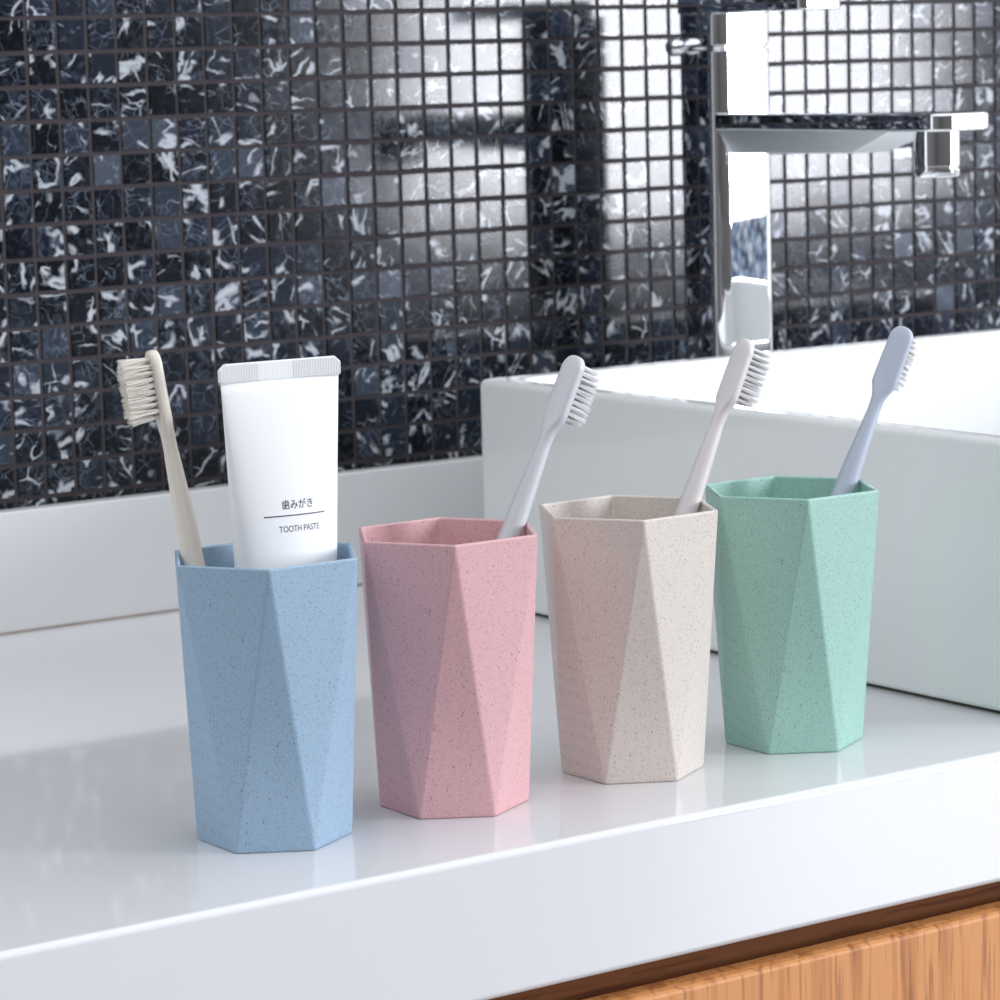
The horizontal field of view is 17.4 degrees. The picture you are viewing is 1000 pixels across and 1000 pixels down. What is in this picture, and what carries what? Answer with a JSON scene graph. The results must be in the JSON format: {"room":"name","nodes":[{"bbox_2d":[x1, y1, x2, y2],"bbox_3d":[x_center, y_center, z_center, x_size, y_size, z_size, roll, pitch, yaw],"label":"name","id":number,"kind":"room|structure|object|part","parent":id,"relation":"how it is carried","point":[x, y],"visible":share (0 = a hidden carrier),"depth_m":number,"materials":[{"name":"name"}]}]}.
{"room":"bathroom","nodes":[
{"label":"bathroom","id":0,"kind":"room"},
{"bbox_2d":[0,0,999,509],"bbox_3d":[0.146,-0.003,2.254,2.479,1.528,0.120,-7,10,-35],"label":"wall","id":1,"kind":"structure","parent":0,"point":[436,200],"depth_m":2.01,"materials":[{"name":"black tile"}]},
{"bbox_2d":[0,455,483,634],"bbox_3d":[0.133,-0.011,2.162,2.500,0.070,0.014,-7,10,-35],"label":"backsplash","id":2,"kind":"structure","parent":1,"relation":"attached to","point":[111,558],"depth_m":1.91,"materials":[{"name":"white stone"}]},
{"bbox_3d":[2.582,0.971,0.522,12.600,0.050,5.950,-7,10,-35],"label":"floor","id":3,"kind":"structure","parent":0,"visible":0},
{"bbox_2d":[490,881,999,999],"bbox_3d":[0.326,0.451,1.971,2.500,0.679,0.594,-7,10,-35],"label":"vanity cabinet","id":4,"kind":"object","parent":3,"relation":"on","point":[945,946],"visible":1,"depth_m":1.46,"materials":[{"name":"brown wood"}]},
{"bbox_2d":[0,585,999,999],"bbox_3d":[0.310,0.084,1.928,2.500,0.061,0.616,-7,10,-35],"label":"countertop","id":5,"kind":"structure","parent":4,"relation":"on","point":[110,889],"depth_m":1.39,"materials":[{"name":"white stone"}]},
{"bbox_2d":[175,542,357,853],"bbox_3d":[-0.096,0.082,1.360,0.085,0.120,0.075,-7,10,-35],"label":"tumbler","id":6,"kind":"object","parent":5,"relation":"on","point":[269,655],"visible":0.9,"depth_m":1.33,"materials":[{"name":"blue plastic"}]},
{"bbox_2d":[116,350,204,565],"bbox_3d":[-0.133,0.037,1.353,0.044,0.199,0.016,-3,8,-12],"label":"toothbrush","id":7,"kind":"object","parent":6,"relation":"in","point":[143,381],"visible":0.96,"depth_m":1.34,"materials":[{"name":"beige plastic"}]},
{"bbox_3d":[-0.127,0.036,1.354,0.033,0.199,0.012,-2,8,-2],"label":"handle","id":8,"kind":"part","parent":7,"relation":"part of","materials":[{"name":"beige plastic"}]},
{"bbox_2d":[218,356,340,568],"bbox_3d":[-0.089,0.039,1.361,0.039,0.195,0.044,1,8,16],"label":"toothpaste tube","id":9,"kind":"object","parent":6,"relation":"in","point":[280,417],"visible":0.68,"depth_m":1.35,"materials":[{"name":"white plastic"}]},
{"bbox_2d":[358,517,537,818],"bbox_3d":[-0.021,0.073,1.412,0.085,0.120,0.074,-7,10,-35],"label":"tumbler","id":10,"kind":"object","parent":5,"relation":"on","point":[449,604],"visible":1,"depth_m":1.38,"materials":[{"name":"pink plastic"}]},
{"bbox_2d":[497,355,599,538],"bbox_3d":[0.003,0.032,1.418,0.099,0.185,0.015,-6,9,-29],"label":"toothbrush","id":11,"kind":"object","parent":10,"relation":"in","point":[569,394],"visible":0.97,"depth_m":1.42,"materials":[{"name":"grey plastic"}]},
{"bbox_2d":[539,495,717,783],"bbox_3d":[0.059,0.062,1.469,0.085,0.120,0.075,-7,10,-35],"label":"tumbler","id":12,"kind":"object","parent":5,"relation":"on","point":[629,580],"visible":1,"depth_m":1.44,"materials":[{"name":"beige plastic"}]},
{"bbox_2d":[674,338,771,515],"bbox_3d":[0.083,0.021,1.475,0.095,0.185,0.013,-6,9,-28],"label":"toothbrush","id":13,"kind":"object","parent":12,"relation":"in","point":[739,382],"visible":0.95,"depth_m":1.47,"materials":[{"name":"white plastic"}]},
{"bbox_2d":[480,329,999,713],"bbox_3d":[0.373,-0.012,1.898,0.613,0.134,0.467,-7,10,-35],"label":"vessel sink","id":14,"kind":"object","parent":5,"relation":"on","point":[932,459],"visible":0.48,"depth_m":1.74,"materials":[{"name":"white ceramic"}]},
{"bbox_2d":[705,475,878,753],"bbox_3d":[0.136,0.053,1.520,0.085,0.120,0.074,-7,10,-35],"label":"tumbler","id":15,"kind":"object","parent":5,"relation":"on","point":[794,560],"visible":0.98,"depth_m":1.49,"materials":[{"name":"green plastic"}]},
{"bbox_2d":[830,326,918,495],"bbox_3d":[0.157,0.013,1.528,0.099,0.185,0.018,-6,9,-28],"label":"toothbrush","id":16,"kind":"object","parent":15,"relation":"in","point":[896,354],"visible":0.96,"depth_m":1.53,"materials":[{"name":"blue plastic"}]},
{"bbox_2d":[665,0,988,358],"bbox_3d":[0.197,-0.130,1.980,0.064,0.354,0.245,-7,10,-35],"label":"mixer tap","id":17,"kind":"object","parent":5,"relation":"on","point":[730,131],"visible":0.8,"depth_m":2.02,"materials":[{"name":"silver metal"}]},
{"bbox_3d":[0.110,-0.282,2.031,0.012,0.011,0.011,-7,10,-35],"label":"knob","id":18,"kind":"part","parent":17,"relation":"part of","materials":[{"name":"silver metal"}]},
{"bbox_3d":[0.140,-0.294,2.037,0.047,0.020,0.042,-7,10,-35],"label":"handle","id":19,"kind":"part","parent":17,"relation":"part of","materials":[{"name":"silver metal"}]},
{"bbox_3d":[0.158,-0.305,1.999,0.033,0.011,0.121,-7,10,-35],"label":"lever","id":20,"kind":"part","parent":17,"relation":"part of","materials":[{"name":"silver metal"}]},
{"bbox_3d":[0.210,-0.226,1.950,0.044,0.010,0.201,-7,10,-35],"label":"spout","id":21,"kind":"part","parent":17,"relation":"part of","materials":[{"name":"silver metal"}]},
{"bbox_3d":[-0.021,0.547,1.373,1.210,0.661,0.014,-7,10,-35],"label":"door","id":22,"kind":"part","parent":4,"relation":"part of","materials":[{"name":"brown wood"}]}
]}

